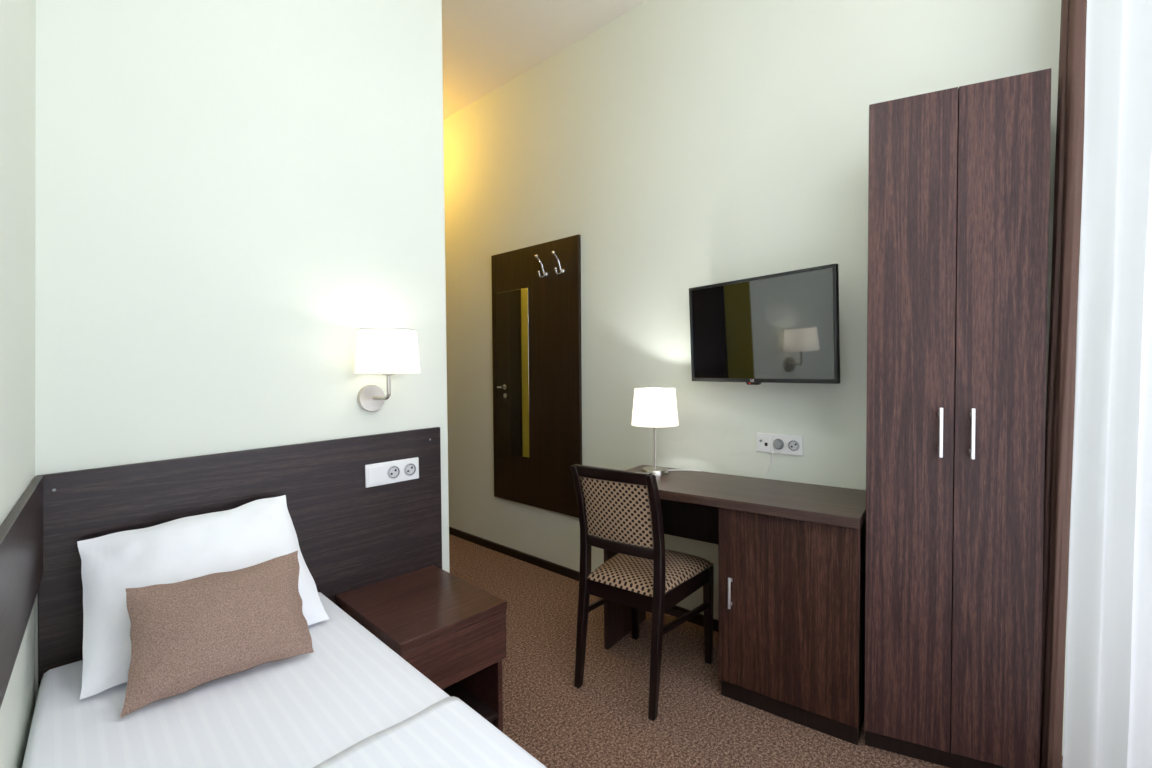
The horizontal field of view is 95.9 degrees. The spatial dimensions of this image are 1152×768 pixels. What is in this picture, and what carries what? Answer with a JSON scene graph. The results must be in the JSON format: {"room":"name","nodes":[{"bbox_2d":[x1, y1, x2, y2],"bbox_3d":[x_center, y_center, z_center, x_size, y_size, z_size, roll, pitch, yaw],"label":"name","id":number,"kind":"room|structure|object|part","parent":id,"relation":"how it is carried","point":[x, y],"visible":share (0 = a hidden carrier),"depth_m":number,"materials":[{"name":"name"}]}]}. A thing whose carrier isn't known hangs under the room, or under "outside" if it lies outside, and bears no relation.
{"room":"hotel room","nodes":[
{"label":"hotel room","id":0,"kind":"room"},
{"bbox_2d":[0,0,35,767],"bbox_3d":[-0.532,-0.317,0.286,0.226,3.050,2.468,-2,2,-42],"label":"wall","id":1,"kind":"structure","parent":0,"point":[17,17],"depth_m":1.01,"materials":[{"name":"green paint"}]},
{"bbox_2d":[0,476,42,707],"bbox_3d":[-0.642,0.356,0.530,0.020,0.240,1.936,-2,2,-42],"label":"wall panel","id":2,"kind":"object","parent":1,"relation":"attached to","point":[21,531],"visible":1,"depth_m":0.91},
{"bbox_2d":[35,0,449,704],"bbox_3d":[-2.002,-0.366,2.499,2.750,3.050,1.453,1,2,45],"label":"wall","id":3,"kind":"structure","parent":0,"point":[227,192],"depth_m":1.53,"materials":[{"name":"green paint"}]},
{"bbox_2d":[37,427,441,690],"bbox_3d":[-0.913,0.528,1.638,0.032,0.694,1.103,1,2,45],"label":"headboard panel","id":4,"kind":"object","parent":3,"relation":"attached to","point":[351,535],"depth_m":1.65,"materials":[{"name":"brown wood"}]},
{"bbox_3d":[-0.660,0.319,1.879,0.015,0.080,0.202,1,3,45],"label":"socket strip","id":5,"kind":"part","parent":4,"relation":"part of","materials":[{"name":"white plastic"}]},
{"bbox_2d":[387,465,399,478],"bbox_3d":[-0.661,0.319,1.880,0.012,0.048,0.048,1,2,45],"label":"socket","id":6,"kind":"object","parent":4,"relation":"attached to","point":[393,471],"depth_m":1.88,"materials":[{"name":"grey plastic"}]},
{"bbox_2d":[404,463,415,475],"bbox_3d":[-0.616,0.316,1.925,0.012,0.048,0.048,1,2,45],"label":"socket","id":7,"kind":"object","parent":4,"relation":"attached to","point":[409,468],"depth_m":1.92,"materials":[{"name":"grey plastic"}]},
{"bbox_2d":[355,328,420,411],"bbox_3d":[-0.642,-0.043,1.770,0.220,0.281,0.210,1,2,45],"label":"wall sconce","id":8,"kind":"object","parent":3,"relation":"attached to","point":[385,351],"visible":1,"depth_m":1.69,"materials":[{"name":"white fabric"}]},
{"bbox_3d":[-0.722,0.050,1.834,0.019,0.094,0.094,1,2,45],"label":"wall plate","id":9,"kind":"part","parent":8,"relation":"part of","materials":[{"name":"silver metal"}]},
{"bbox_3d":[-0.674,0.011,1.796,0.104,0.090,0.015,1,2,39],"label":"arm","id":10,"kind":"part","parent":8,"relation":"part of","materials":[{"name":"silver metal"}]},
{"bbox_3d":[-0.639,-0.109,1.765,0.210,0.145,0.210,1,2,45],"label":"lamp shade","id":11,"kind":"part","parent":8,"relation":"part of","materials":[{"name":"white fabric"}]},
{"bbox_2d":[442,0,645,119],"bbox_3d":[-0.703,-1.948,2.042,5.800,0.120,3.300,1,2,45],"label":"ceiling","id":12,"kind":"structure","parent":0,"point":[487,44],"depth_m":2.84,"materials":[{"name":"paint"}]},
{"bbox_2d":[443,0,1067,755],"bbox_3d":[0.141,-0.393,2.933,5.400,3.050,0.150,1,2,43],"label":"wall","id":13,"kind":"structure","parent":0,"point":[686,144],"depth_m":2.46,"materials":[{"name":"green paint"}]},
{"bbox_2d":[491,234,581,517],"bbox_3d":[-0.290,-0.041,3.168,0.779,1.601,0.106,1,2,43],"label":"panel","id":14,"kind":"object","parent":13,"relation":"attached to","point":[536,289],"visible":0.99,"depth_m":3.16,"materials":[{"name":"brown wood"}]},
{"bbox_2d":[496,288,529,457],"bbox_3d":[-0.406,-0.069,3.316,0.312,1.050,0.003,1,2,43],"label":"mirror","id":15,"kind":"object","parent":14,"relation":"attached to","point":[512,304],"depth_m":3.31,"materials":[{"name":"clear glass"}]},
{"bbox_2d":[449,527,717,631],"bbox_3d":[-0.161,1.104,3.151,4.500,0.050,0.012,1,2,43],"label":"baseboard","id":16,"kind":"structure","parent":13,"relation":"attached to","point":[698,619],"depth_m":3.25,"materials":[{"name":"brown wood"}]},
{"bbox_2d":[689,263,839,384],"bbox_3d":[0.770,-0.213,2.127,0.158,0.430,0.664,-2,2,-37],"label":"television","id":17,"kind":"object","parent":13,"relation":"attached to","point":[783,327],"visible":1,"depth_m":2.03,"materials":[{"name":"black"}]},
{"bbox_2d":[756,433,802,455],"bbox_3d":[0.850,0.254,2.183,0.197,0.082,0.027,1,2,43],"label":"strip","id":18,"kind":"object","parent":13,"relation":"attached to","point":[765,442],"visible":1,"depth_m":2.18,"materials":[{"name":"white plastic"}]},
{"bbox_2d":[758,436,770,449],"bbox_3d":[0.809,0.253,2.231,0.056,0.056,0.011,1,2,43],"label":"outlet","id":19,"kind":"object","parent":18,"relation":"attached to","point":[764,442],"depth_m":2.23,"materials":[{"name":"white plastic"}]},
{"bbox_2d":[765,452,772,478],"bbox_3d":[0.824,0.493,2.222,0.037,0.407,0.011,1,2,45],"label":"power cord","id":20,"kind":"object","parent":18,"relation":"hanging from","point":[772,452],"visible":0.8,"depth_m":2.22,"materials":[{"name":"white plastic"}]},
{"bbox_2d":[773,439,783,449],"bbox_3d":[0.849,0.254,2.183,0.047,0.046,0.028,1,2,45],"label":"socket","id":21,"kind":"object","parent":18,"relation":"attached to","point":[778,444],"depth_m":2.17,"materials":[{"name":"grey plastic"}]},
{"bbox_2d":[788,440,798,450],"bbox_3d":[0.900,0.254,2.146,0.046,0.046,0.013,1,2,43],"label":"socket","id":22,"kind":"object","parent":18,"relation":"attached to","point":[793,445],"depth_m":2.14,"materials":[{"name":"grey plastic"}]},
{"bbox_2d":[1039,0,1086,767],"bbox_3d":[1.409,-0.333,1.490,0.104,2.970,0.198,1,2,45],"label":"curtain","id":23,"kind":"object","parent":13,"relation":"hanging from","point":[1060,402],"visible":0.91,"depth_m":1.44,"materials":[{"name":"fabric"}]},
{"bbox_2d":[449,534,1062,767],"bbox_3d":[-0.609,1.222,2.057,6.000,0.120,3.300,1,2,45],"label":"floor","id":24,"kind":"structure","parent":0,"point":[604,722],"depth_m":1.89,"materials":[{"name":"brown carpet"}]},
{"bbox_2d":[22,592,450,767],"bbox_3d":[-0.389,0.939,0.747,1.998,0.512,0.776,1,2,45],"label":"sheet","id":25,"kind":"object","parent":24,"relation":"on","point":[303,710],"visible":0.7,"depth_m":1.08,"materials":[{"name":"white fabric"}]},
{"bbox_2d":[77,495,328,699],"bbox_3d":[-0.954,0.506,1.355,0.241,0.323,0.506,1,2,45],"label":"pillow","id":26,"kind":"object","parent":25,"relation":"on","point":[255,532],"visible":0.65,"depth_m":1.30,"materials":[{"name":"white fabric"}]},
{"bbox_2d":[120,550,313,717],"bbox_3d":[-0.826,0.560,1.217,0.166,0.220,0.377,1,2,45],"label":"cushion","id":27,"kind":"object","parent":25,"relation":"on","point":[186,635],"visible":1,"depth_m":1.18,"materials":[{"name":"brown fabric"}]},
{"bbox_2d":[313,696,546,767],"bbox_3d":[-0.106,0.796,0.465,1.162,0.229,0.789,1,2,45],"label":"blanket","id":28,"kind":"object","parent":25,"relation":"on","point":[448,733],"visible":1,"depth_m":0.97,"materials":[{"name":"white fabric"}]},
{"bbox_2d":[336,565,506,732],"bbox_3d":[-0.514,0.938,1.722,0.458,0.463,0.368,1,2,45],"label":"nightstand","id":29,"kind":"object","parent":24,"relation":"on","point":[450,629],"visible":0.65,"depth_m":1.65,"materials":[{"name":"brown wood"}]},
{"bbox_3d":[-0.628,0.956,1.612,0.449,0.436,0.018,1,2,45],"label":"panel","id":30,"kind":"part","parent":29,"relation":"part of","materials":[{"name":"brown wood"}]},
{"bbox_3d":[-0.359,0.816,1.565,0.018,0.156,0.362,1,2,45],"label":"drawer","id":31,"kind":"part","parent":29,"relation":"part of","materials":[{"name":"brown wood"}]},
{"bbox_2d":[443,683,496,721],"bbox_3d":[-0.513,1.073,1.726,0.434,0.018,0.298,1,2,45],"label":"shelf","id":32,"kind":"object","parent":29,"relation":"attached to","point":[462,691],"depth_m":1.74,"materials":[{"name":"brown wood"}]},
{"bbox_3d":[-0.405,0.948,1.838,0.449,0.436,0.018,1,2,45],"label":"panel","id":33,"kind":"part","parent":29,"relation":"part of","materials":[{"name":"brown wood"}]},
{"bbox_2d":[571,464,713,720],"bbox_3d":[0.273,0.727,2.059,0.387,0.857,0.505,1,2,36],"label":"dining chair","id":34,"kind":"object","parent":24,"relation":"on","point":[620,511],"visible":1,"depth_m":1.92,"materials":[{"name":"black paint"}]},
{"bbox_3d":[0.021,0.732,2.001,0.032,0.853,0.100,1,2,36],"label":"leg","id":35,"kind":"part","parent":34,"relation":"part of","materials":[{"name":"black paint"}]},
{"bbox_3d":[0.126,0.327,1.869,0.324,0.045,0.047,1,2,36],"label":"rail","id":36,"kind":"part","parent":34,"relation":"part of","materials":[{"name":"black paint"}]},
{"bbox_3d":[0.146,0.465,1.899,0.291,0.243,0.070,1,2,36],"label":"backrest","id":37,"kind":"part","parent":34,"relation":"part of","materials":[{"name":"fabric"}]},
{"bbox_3d":[0.163,0.602,1.924,0.294,0.041,0.032,1,2,36],"label":"rail","id":38,"kind":"part","parent":34,"relation":"part of","materials":[{"name":"black paint"}]},
{"bbox_3d":[0.264,0.945,2.335,0.036,0.405,0.041,1,2,36],"label":"leg","id":39,"kind":"part","parent":34,"relation":"part of","materials":[{"name":"black paint"}]},
{"bbox_3d":[0.293,0.724,2.087,0.387,0.042,0.437,1,2,36],"label":"seat","id":40,"kind":"part","parent":34,"relation":"part of","materials":[{"name":"fabric"}]},
{"bbox_3d":[0.278,0.735,1.814,0.032,0.853,0.100,1,2,36],"label":"leg","id":41,"kind":"part","parent":34,"relation":"part of","materials":[{"name":"black paint"}]},
{"bbox_3d":[0.544,0.949,2.138,0.036,0.405,0.041,1,2,36],"label":"leg","id":42,"kind":"part","parent":34,"relation":"part of","materials":[{"name":"black paint"}]},
{"bbox_2d":[604,465,865,745],"bbox_3d":[0.601,0.777,2.070,0.990,0.750,0.434,1,2,36],"label":"desk","id":43,"kind":"object","parent":24,"relation":"on","point":[791,555],"visible":0.81,"depth_m":1.79,"materials":[{"name":"brown wood"}]},
{"bbox_3d":[0.229,0.789,2.383,0.020,0.716,0.343,1,2,36],"label":"panel","id":44,"kind":"part","parent":43,"relation":"part of","materials":[{"name":"brown wood"}]},
{"bbox_2d":[631,388,700,475],"bbox_3d":[0.383,0.208,2.315,0.234,0.378,0.276,1,2,45],"label":"table lamp","id":45,"kind":"object","parent":43,"relation":"on","point":[654,408],"visible":0.99,"depth_m":2.22,"materials":[{"name":"white fabric"}]},
{"bbox_3d":[0.349,0.101,2.298,0.207,0.160,0.207,1,2,45],"label":"lamp shade","id":46,"kind":"part","parent":45,"relation":"part of","materials":[{"name":"white fabric"}]},
{"bbox_3d":[0.476,0.392,2.353,0.176,0.005,0.031,0,2,3],"label":"cord","id":47,"kind":"part","parent":45,"relation":"part of","materials":[{"name":"white plastic"}]},
{"bbox_3d":[0.529,0.565,2.346,0.504,0.271,0.018,1,2,36],"label":"modesty panel","id":48,"kind":"part","parent":43,"relation":"part of","materials":[{"name":"brown wood"}]},
{"bbox_3d":[0.554,0.750,1.868,0.009,0.113,0.026,1,2,36],"label":"handle","id":49,"kind":"part","parent":43,"relation":"part of","materials":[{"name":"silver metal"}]},
{"bbox_3d":[0.713,0.770,1.781,0.458,0.642,0.019,1,2,36],"label":"door","id":50,"kind":"part","parent":43,"relation":"part of","materials":[{"name":"brown wood"}]},
{"bbox_2d":[864,68,1051,767],"bbox_3d":[1.171,0.150,1.674,0.428,2.017,0.395,0,2,26],"label":"wardrobe","id":51,"kind":"object","parent":24,"relation":"on","point":[959,178],"visible":1,"depth_m":1.51,"materials":[{"name":"brown wood"}]},
{"bbox_3d":[1.008,0.120,1.574,0.222,1.949,0.018,0,2,26],"label":"door","id":52,"kind":"part","parent":51,"relation":"part of","materials":[{"name":"brown wood"}]},
{"bbox_3d":[1.066,0.141,1.520,0.009,0.145,0.028,0,2,26],"label":"handle","id":53,"kind":"part","parent":51,"relation":"part of","materials":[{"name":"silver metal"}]},
{"bbox_3d":[1.134,0.142,1.487,0.009,0.145,0.028,0,2,26],"label":"handle","id":54,"kind":"part","parent":51,"relation":"part of","materials":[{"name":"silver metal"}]},
{"bbox_3d":[1.201,0.121,1.479,0.204,1.949,0.018,0,2,26],"label":"door","id":55,"kind":"part","parent":51,"relation":"part of","materials":[{"name":"brown wood"}]},
{"bbox_2d":[1062,0,1151,767],"bbox_3d":[0.844,-0.303,0.475,0.195,2.968,2.053,1,2,33],"label":"sheer curtain","id":56,"kind":"object","parent":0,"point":[1108,721],"visible":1,"depth_m":1.26,"materials":[{"name":"white fabric"}]}
]}

